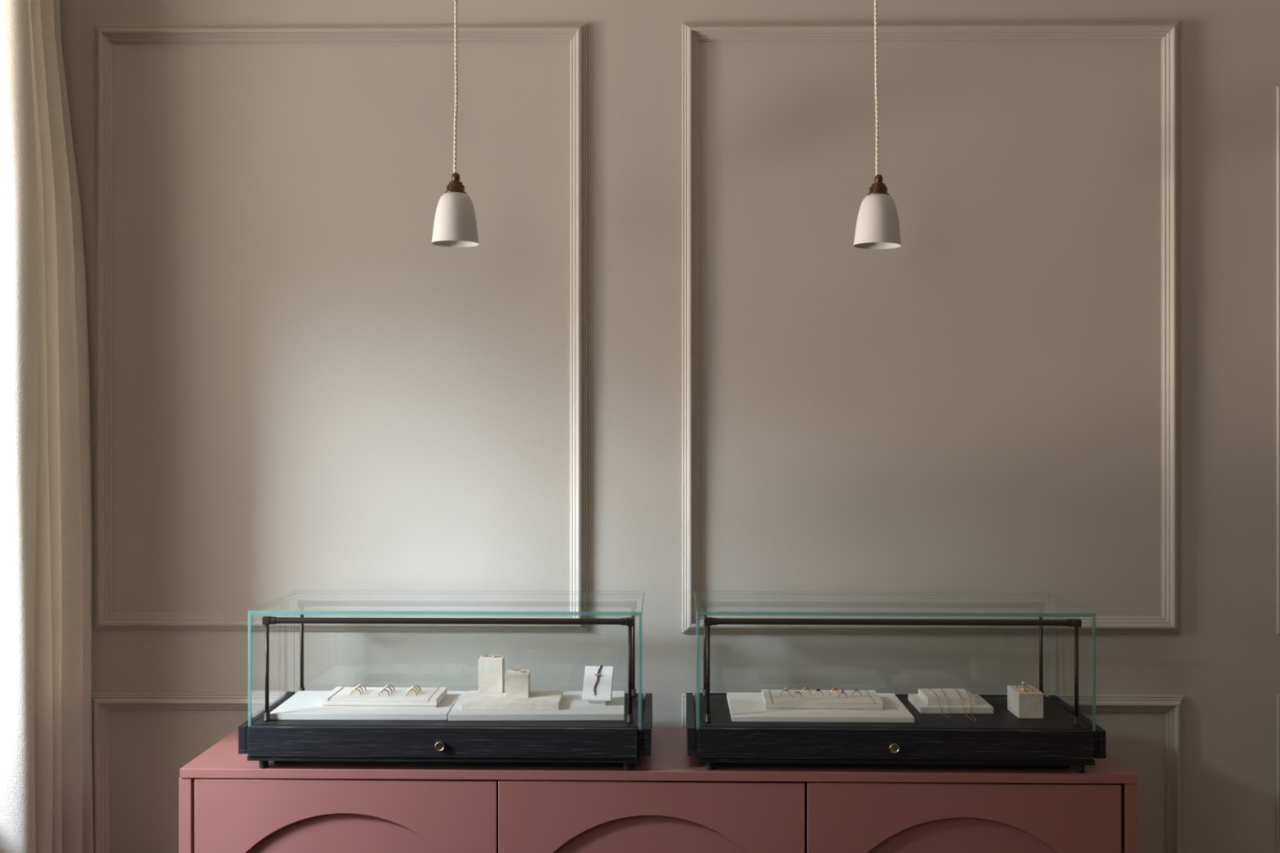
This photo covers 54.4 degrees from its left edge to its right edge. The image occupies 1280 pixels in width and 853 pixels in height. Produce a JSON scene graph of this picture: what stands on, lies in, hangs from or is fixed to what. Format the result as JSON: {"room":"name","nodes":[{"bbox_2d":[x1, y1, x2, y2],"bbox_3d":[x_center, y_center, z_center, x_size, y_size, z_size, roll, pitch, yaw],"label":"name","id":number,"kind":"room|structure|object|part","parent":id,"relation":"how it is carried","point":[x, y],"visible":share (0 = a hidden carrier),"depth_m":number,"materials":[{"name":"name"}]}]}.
{"room":"shop","nodes":[
{"label":"shop","id":0,"kind":"room"},
{"bbox_2d":[60,0,1279,852],"bbox_3d":[0.484,0.015,2.754,3.940,2.950,0.120,0,0,1],"label":"wall","id":1,"kind":"structure","parent":0,"point":[313,391],"depth_m":2.70,"materials":[{"name":"beige paint"}]},
{"bbox_2d":[91,692,295,852],"bbox_3d":[-0.655,0.955,2.698,1.081,0.750,0.020,0,0,1],"label":"trim","id":2,"kind":"structure","parent":1,"relation":"attached to","point":[102,703],"depth_m":2.70,"materials":[{"name":"beige paint"}]},
{"bbox_2d":[94,22,586,631],"bbox_3d":[-0.651,-0.215,2.698,1.073,1.318,0.020,0,0,1],"label":"trim","id":3,"kind":"structure","parent":1,"relation":"attached to","point":[105,36],"depth_m":2.70,"materials":[{"name":"beige paint"}]},
{"bbox_2d":[682,20,1180,634],"bbox_3d":[0.627,-0.213,2.683,1.072,1.321,0.020,0,0,1],"label":"trim","id":4,"kind":"structure","parent":1,"relation":"attached to","point":[1168,31],"depth_m":2.68,"materials":[{"name":"beige paint"}]},
{"bbox_2d":[682,693,1183,852],"bbox_3d":[0.631,0.955,2.683,1.080,0.750,0.020,0,0,1],"label":"trim","id":5,"kind":"structure","parent":1,"relation":"attached to","point":[1172,706],"depth_m":2.67,"materials":[{"name":"beige paint"}]},
{"bbox_2d":[1276,86,1279,634],"bbox_3d":[1.668,-0.142,2.670,0.592,1.180,0.020,0,0,1],"label":"trim","id":6,"kind":"structure","parent":1,"relation":"attached to","point":[1277,87],"depth_m":2.68,"materials":[{"name":"beige paint"}]},
{"bbox_2d":[1276,693,1279,852],"bbox_3d":[1.668,0.954,2.670,0.592,0.753,0.020,0,0,1],"label":"trim","id":7,"kind":"structure","parent":1,"relation":"attached to","point":[1277,695],"depth_m":2.68,"materials":[{"name":"beige paint"}]},
{"bbox_3d":[0.451,-1.510,0.044,3.940,0.100,5.540,0,0,1],"label":"ceiling","id":8,"kind":"structure","parent":0,"visible":0},
{"bbox_2d":[0,0,93,852],"bbox_3d":[-1.264,0.015,2.542,0.200,2.942,0.344,0,0,1],"label":"curtain","id":9,"kind":"object","parent":8,"relation":"hanging from","point":[46,782],"visible":1,"depth_m":2.48,"materials":[{"name":"fabric"}]},
{"bbox_2d":[431,0,479,247],"bbox_3d":[-0.367,-0.911,2.475,0.094,1.096,0.094,0,0,1],"label":"pendant lamp","id":10,"kind":"object","parent":8,"relation":"hanging from","point":[455,225],"visible":1,"depth_m":2.45,"materials":[{"name":"grey ceramic"}]},
{"bbox_3d":[-0.367,-0.413,2.475,0.094,0.101,0.094,0,0,1],"label":"lamp shade","id":11,"kind":"part","parent":10,"relation":"part of","materials":[{"name":"grey ceramic"}]},
{"bbox_2d":[853,0,901,248],"bbox_3d":[0.470,-0.908,2.464,0.094,1.102,0.094,0,0,1],"label":"pendant lamp","id":12,"kind":"object","parent":8,"relation":"hanging from","point":[877,225],"visible":1,"depth_m":2.44,"materials":[{"name":"grey ceramic"}]},
{"bbox_3d":[0.470,-0.408,2.464,0.094,0.102,0.094,0,0,1],"label":"lamp shade","id":13,"kind":"part","parent":12,"relation":"part of","materials":[{"name":"grey ceramic"}]},
{"bbox_3d":[0.311,1.540,0.046,4.220,0.100,5.540,0,0,1],"label":"floor","id":14,"kind":"structure","parent":0,"visible":0},
{"bbox_2d":[178,727,1137,852],"bbox_3d":[0.030,1.067,2.496,1.792,0.846,0.345,0,0,1],"label":"sideboard","id":15,"kind":"object","parent":14,"relation":"on","point":[668,802],"visible":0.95,"depth_m":2.33,"materials":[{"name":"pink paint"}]},
{"bbox_3d":[-0.854,1.046,2.516,0.024,0.768,0.342,0,0,1],"label":"panel","id":16,"kind":"part","parent":15,"relation":"part of","materials":[{"name":"red paint"}]},
{"bbox_3d":[-0.554,1.045,2.354,0.568,0.757,0.008,0,0,1],"label":"arch panel","id":17,"kind":"part","parent":15,"relation":"part of","materials":[{"name":"red paint"}]},
{"bbox_3d":[-0.554,1.045,2.345,0.571,0.759,0.011,0,0,1],"label":"door","id":18,"kind":"part","parent":15,"relation":"part of","materials":[{"name":"red paint"}]},
{"bbox_2d":[238,590,652,770],"bbox_3d":[-0.364,0.495,2.471,0.773,0.298,0.323,0,0,1],"label":"display case","id":19,"kind":"object","parent":15,"relation":"on","point":[264,740],"visible":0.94,"depth_m":2.33,"materials":[{"name":"black wood"}]},
{"bbox_3d":[-0.739,0.589,2.487,0.022,0.052,0.308,0,0,1],"label":"rail","id":20,"kind":"part","parent":19,"relation":"part of","materials":[{"name":"black wood"}]},
{"bbox_3d":[-0.713,0.467,2.378,0.007,0.192,0.007,0,0,1],"label":"post","id":21,"kind":"part","parent":19,"relation":"part of","materials":[{"name":"black metal"}]},
{"bbox_3d":[-0.731,0.460,2.484,0.006,0.213,0.290,0,0,1],"label":"glass pane","id":22,"kind":"part","parent":19,"relation":"part of","materials":[{"name":"clear glass"}]},
{"bbox_3d":[-0.708,0.467,2.606,0.007,0.192,0.007,0,0,1],"label":"post","id":23,"kind":"part","parent":19,"relation":"part of","materials":[{"name":"brown metal"}]},
{"bbox_2d":[270,690,462,719],"bbox_3d":[-0.540,0.557,2.488,0.342,0.012,0.207,0,0,0],"label":"display board","id":24,"kind":"object","parent":19,"relation":"on","point":[304,704],"visible":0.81,"depth_m":2.41,"materials":[{"name":"white fabric"}]},
{"bbox_2d":[321,686,447,707],"bbox_3d":[-0.510,0.542,2.495,0.228,0.016,0.112,0,0,2],"label":"tray","id":25,"kind":"object","parent":24,"relation":"on","point":[428,697],"visible":0.98,"depth_m":2.46,"materials":[{"name":"beige fabric"}]},
{"bbox_2d":[350,688,361,695],"bbox_3d":[-0.566,0.528,2.477,0.023,0.014,0.003,0,0,8],"label":"ring","id":26,"kind":"object","parent":25,"relation":"on","point":[353,688],"visible":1,"depth_m":2.48,"materials":[{"name":"yellow metal"}]},
{"bbox_2d":[352,686,363,693],"bbox_3d":[-0.565,0.528,2.494,0.023,0.014,0.003,0,0,9],"label":"ring","id":27,"kind":"object","parent":25,"relation":"on","point":[361,688],"visible":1,"depth_m":2.49,"materials":[{"name":"gold metal"}]},
{"bbox_2d":[377,688,389,696],"bbox_3d":[-0.509,0.528,2.472,0.023,0.014,0.003,0,0,6],"label":"ring","id":28,"kind":"object","parent":25,"relation":"on","point":[387,691],"visible":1,"depth_m":2.47,"materials":[{"name":"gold metal"}]},
{"bbox_2d":[381,686,392,693],"bbox_3d":[-0.507,0.528,2.493,0.023,0.014,0.003,0,0,7],"label":"ring","id":29,"kind":"object","parent":25,"relation":"on","point":[388,687],"visible":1,"depth_m":2.49,"materials":[{"name":"white metal"}]},
{"bbox_2d":[405,688,417,696],"bbox_3d":[-0.454,0.528,2.471,0.023,0.014,0.003,0,0,6],"label":"ring","id":30,"kind":"object","parent":25,"relation":"on","point":[409,689],"visible":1,"depth_m":2.47,"materials":[{"name":"yellow metal"}]},
{"bbox_2d":[409,684,421,692],"bbox_3d":[-0.452,0.528,2.505,0.023,0.014,0.003,0,0,7],"label":"ring","id":31,"kind":"object","parent":25,"relation":"on","point":[418,686],"visible":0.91,"depth_m":2.50,"materials":[{"name":"white metal"}]},
{"bbox_3d":[-0.369,0.590,2.324,0.728,0.055,0.011,0,0,1],"label":"drawer","id":32,"kind":"part","parent":19,"relation":"part of","materials":[{"name":"black wood"}]},
{"bbox_3d":[-0.364,0.350,2.476,0.740,0.007,0.290,0,0,1],"label":"glass pane","id":33,"kind":"part","parent":19,"relation":"part of","materials":[{"name":"teal"}]},
{"bbox_2d":[448,690,624,720],"bbox_3d":[-0.200,0.557,2.485,0.337,0.012,0.211,0,0,-1],"label":"display board","id":34,"kind":"object","parent":19,"relation":"on","point":[572,708],"visible":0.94,"depth_m":2.40,"materials":[{"name":"white fabric"}]},
{"bbox_2d":[478,655,504,693],"bbox_3d":[-0.302,0.504,2.532,0.048,0.068,0.043,0,0,0],"label":"block","id":35,"kind":"object","parent":34,"relation":"on","point":[491,669],"visible":1,"depth_m":2.51,"materials":[{"name":"beige stone"}]},
{"bbox_2d":[461,690,563,710],"bbox_3d":[-0.252,0.544,2.474,0.190,0.013,0.118,0,0,1],"label":"plinth","id":36,"kind":"object","parent":34,"relation":"on","point":[537,700],"visible":0.96,"depth_m":2.43,"materials":[{"name":"beige stone"}]},
{"bbox_2d":[505,670,530,697],"bbox_3d":[-0.244,0.514,2.486,0.046,0.047,0.043,0,0,0],"label":"block","id":37,"kind":"object","parent":34,"relation":"on","point":[517,684],"visible":1,"depth_m":2.46,"materials":[{"name":"beige stone"}]},
{"bbox_2d":[582,666,613,705],"bbox_3d":[-0.084,0.517,2.479,0.057,0.068,0.060,0,0,4],"label":"stand","id":38,"kind":"object","parent":34,"relation":"on","point":[603,689],"visible":1,"depth_m":2.47,"materials":[{"name":"white leather"}]},
{"bbox_2d":[593,665,602,695],"bbox_3d":[-0.085,0.505,2.480,0.015,0.050,0.058,0,0,4],"label":"bracelet","id":39,"kind":"object","parent":38,"relation":"on","point":[601,666],"visible":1,"depth_m":2.48,"materials":[{"name":"black"}]},
{"bbox_3d":[-0.019,0.467,2.364,0.007,0.192,0.007,0,0,1],"label":"post","id":40,"kind":"part","parent":19,"relation":"part of","materials":[{"name":"brown metal"}]},
{"bbox_3d":[-0.014,0.467,2.592,0.007,0.192,0.007,0,0,1],"label":"post","id":41,"kind":"part","parent":19,"relation":"part of","materials":[{"name":"brown metal"}]},
{"bbox_3d":[0.003,0.460,2.468,0.006,0.213,0.290,0,0,1],"label":"glass pane","id":42,"kind":"part","parent":19,"relation":"part of","materials":[{"name":"teal"}]},
{"bbox_3d":[0.012,0.589,2.471,0.022,0.052,0.308,0,0,1],"label":"rail","id":43,"kind":"part","parent":19,"relation":"part of","materials":[{"name":"black wood"}]},
{"bbox_3d":[0.021,1.045,2.342,0.571,0.757,0.008,0,0,1],"label":"arch panel","id":44,"kind":"part","parent":15,"relation":"part of","materials":[{"name":"red paint"}]},
{"bbox_3d":[0.021,1.045,2.332,0.573,0.759,0.011,0,0,1],"label":"door","id":45,"kind":"part","parent":15,"relation":"part of","materials":[{"name":"red paint"}]},
{"bbox_3d":[0.028,0.693,2.363,1.739,0.058,0.020,0,0,1],"label":"rail","id":46,"kind":"part","parent":15,"relation":"part of","materials":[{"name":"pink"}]},
{"bbox_3d":[0.031,0.653,2.495,1.788,0.018,0.345,0,0,1],"label":"panel","id":47,"kind":"part","parent":15,"relation":"part of","materials":[{"name":"red paint"}]},
{"bbox_2d":[686,591,1106,773],"bbox_3d":[0.479,0.495,2.458,0.773,0.298,0.323,0,0,2],"label":"display case","id":48,"kind":"object","parent":15,"relation":"on","point":[1064,737],"visible":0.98,"depth_m":2.32,"materials":[{"name":"black wood"}]},
{"bbox_3d":[0.104,0.589,2.476,0.022,0.052,0.308,0,0,2],"label":"rail","id":49,"kind":"part","parent":48,"relation":"part of","materials":[{"name":"black wood"}]},
{"bbox_3d":[0.113,0.460,2.473,0.006,0.213,0.290,0,0,2],"label":"glass pane","id":50,"kind":"part","parent":48,"relation":"part of","materials":[{"name":"clear glass"}]},
{"bbox_3d":[0.136,0.467,2.595,0.007,0.192,0.007,0,0,2],"label":"post","id":51,"kind":"part","parent":48,"relation":"part of","materials":[{"name":"black metal"}]},
{"bbox_3d":[0.130,0.467,2.367,0.007,0.192,0.007,0,0,2],"label":"post","id":52,"kind":"part","parent":48,"relation":"part of","materials":[{"name":"black metal"}]},
{"bbox_2d":[726,692,914,722],"bbox_3d":[0.351,0.558,2.474,0.346,0.010,0.215,0,0,1],"label":"display board","id":53,"kind":"object","parent":48,"relation":"on","point":[743,707],"visible":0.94,"depth_m":2.39,"materials":[{"name":"beige fabric"}]},
{"bbox_2d":[761,688,883,710],"bbox_3d":[0.361,0.544,2.480,0.229,0.016,0.112,0,0,2],"label":"tray","id":54,"kind":"object","parent":53,"relation":"on","point":[869,700],"visible":0.98,"depth_m":2.44,"materials":[{"name":"beige fabric"}]},
{"bbox_2d":[780,688,790,696],"bbox_3d":[0.290,0.529,2.479,0.020,0.016,0.006,0,0,5],"label":"ring","id":55,"kind":"object","parent":54,"relation":"on","point":[785,689],"visible":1,"depth_m":2.48,"materials":[{"name":"white metal"}]},
{"bbox_2d":[792,691,802,697],"bbox_3d":[0.311,0.530,2.461,0.019,0.013,0.004,0,0,4],"label":"ring","id":56,"kind":"object","parent":54,"relation":"on","point":[795,692],"visible":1,"depth_m":2.46,"materials":[{"name":"yellow metal"}]},
{"bbox_2d":[800,686,810,694],"bbox_3d":[0.332,0.529,2.493,0.020,0.015,0.008,0,0,5],"label":"ring","id":57,"kind":"object","parent":54,"relation":"on","point":[805,687],"visible":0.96,"depth_m":2.49,"materials":[{"name":"yellow metal"}]},
{"bbox_2d":[813,688,823,696],"bbox_3d":[0.355,0.530,2.477,0.020,0.014,0.005,0,0,5],"label":"ring","id":58,"kind":"object","parent":54,"relation":"on","point":[817,690],"visible":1,"depth_m":2.48,"materials":[{"name":"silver metal"}]},
{"bbox_2d":[829,687,839,695],"bbox_3d":[0.389,0.529,2.485,0.020,0.015,0.007,0,0,5],"label":"ring","id":59,"kind":"object","parent":54,"relation":"on","point":[833,688],"visible":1,"depth_m":2.48,"materials":[{"name":"gold metal"}]},
{"bbox_2d":[837,689,847,697],"bbox_3d":[0.401,0.529,2.461,0.019,0.016,0.007,0,0,5],"label":"ring","id":60,"kind":"object","parent":54,"relation":"on","point":[842,691],"visible":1,"depth_m":2.46,"materials":[{"name":"white metal"}]},
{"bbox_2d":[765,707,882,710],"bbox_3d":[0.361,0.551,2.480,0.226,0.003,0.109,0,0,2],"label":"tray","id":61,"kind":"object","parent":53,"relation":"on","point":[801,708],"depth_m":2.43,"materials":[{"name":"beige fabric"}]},
{"bbox_3d":[0.483,0.589,2.613,0.730,0.052,0.011,0,0,2],"label":"rail","id":62,"kind":"part","parent":48,"relation":"part of","materials":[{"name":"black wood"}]},
{"bbox_3d":[0.479,0.350,2.462,0.740,0.007,0.290,0,0,2],"label":"glass pane","id":63,"kind":"part","parent":48,"relation":"part of","materials":[{"name":"teal"}]},
{"bbox_3d":[0.473,0.590,2.311,0.728,0.055,0.011,0,0,2],"label":"drawer","id":64,"kind":"part","parent":48,"relation":"part of","materials":[{"name":"black wood"}]},
{"bbox_2d":[907,693,993,713],"bbox_3d":[0.622,0.556,2.499,0.143,0.012,0.122,0,0,1],"label":"block","id":65,"kind":"object","parent":48,"relation":"on","point":[981,706],"visible":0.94,"depth_m":2.44,"materials":[{"name":"beige stone"}]},
{"bbox_2d":[929,688,951,717],"bbox_3d":[0.602,0.548,2.473,0.026,0.029,0.135,0,0,1],"label":"necklace","id":66,"kind":"object","parent":65,"relation":"on","point":[930,689],"visible":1,"depth_m":2.46,"materials":[{"name":"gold metal"}]},
{"bbox_2d":[918,688,976,704],"bbox_3d":[0.617,0.543,2.502,0.096,0.014,0.086,0,0,0],"label":"block","id":67,"kind":"object","parent":65,"relation":"on","point":[927,695],"visible":0.98,"depth_m":2.47,"materials":[{"name":"beige stone"}]},
{"bbox_2d":[955,688,976,721],"bbox_3d":[0.643,0.549,2.457,0.021,0.028,0.171,0,0,7],"label":"necklace","id":68,"kind":"object","parent":48,"relation":"in","point":[955,689],"visible":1,"depth_m":2.43,"materials":[{"name":"yellow metal"}]},
{"bbox_2d":[1007,685,1043,718],"bbox_3d":[0.754,0.539,2.436,0.048,0.048,0.076,0,0,0],"label":"block","id":69,"kind":"object","parent":48,"relation":"on","point":[1023,704],"visible":1,"depth_m":2.40,"materials":[{"name":"beige stone"}]},
{"bbox_2d":[1015,684,1028,692],"bbox_3d":[0.747,0.512,2.437,0.008,0.005,0.059,0,0,-5],"label":"earring","id":70,"kind":"object","parent":69,"relation":"on","point":[1016,685],"visible":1,"depth_m":2.43,"materials":[{"name":"yellow metal"}]},
{"bbox_2d":[1022,682,1035,691],"bbox_3d":[0.762,0.511,2.440,0.007,0.008,0.061,0,0,-5],"label":"earring","id":71,"kind":"object","parent":69,"relation":"on","point":[1028,687],"visible":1,"depth_m":2.45,"materials":[{"name":"yellow metal"}]},
{"bbox_3d":[0.830,0.467,2.575,0.007,0.192,0.007,0,0,2],"label":"post","id":72,"kind":"part","parent":48,"relation":"part of","materials":[{"name":"brown metal"}]},
{"bbox_3d":[0.823,0.467,2.347,0.007,0.192,0.007,0,0,2],"label":"post","id":73,"kind":"part","parent":48,"relation":"part of","materials":[{"name":"brown metal"}]},
{"bbox_3d":[0.855,0.589,2.454,0.022,0.052,0.308,0,0,2],"label":"rail","id":74,"kind":"part","parent":48,"relation":"part of","materials":[{"name":"black wood"}]},
{"bbox_3d":[0.846,0.460,2.451,0.006,0.213,0.290,0,0,2],"label":"glass pane","id":75,"kind":"part","parent":48,"relation":"part of","materials":[{"name":"teal"}]},
{"bbox_3d":[0.603,1.045,2.329,0.578,0.757,0.008,0,0,1],"label":"arch panel","id":76,"kind":"part","parent":15,"relation":"part of","materials":[{"name":"red paint"}]},
{"bbox_3d":[0.603,1.045,2.320,0.580,0.759,0.011,0,0,1],"label":"door","id":77,"kind":"part","parent":15,"relation":"part of","materials":[{"name":"red paint"}]},
{"bbox_3d":[0.915,1.046,2.478,0.022,0.768,0.342,0,0,1],"label":"panel","id":78,"kind":"part","parent":15,"relation":"part of","materials":[{"name":"red paint"}]}
]}

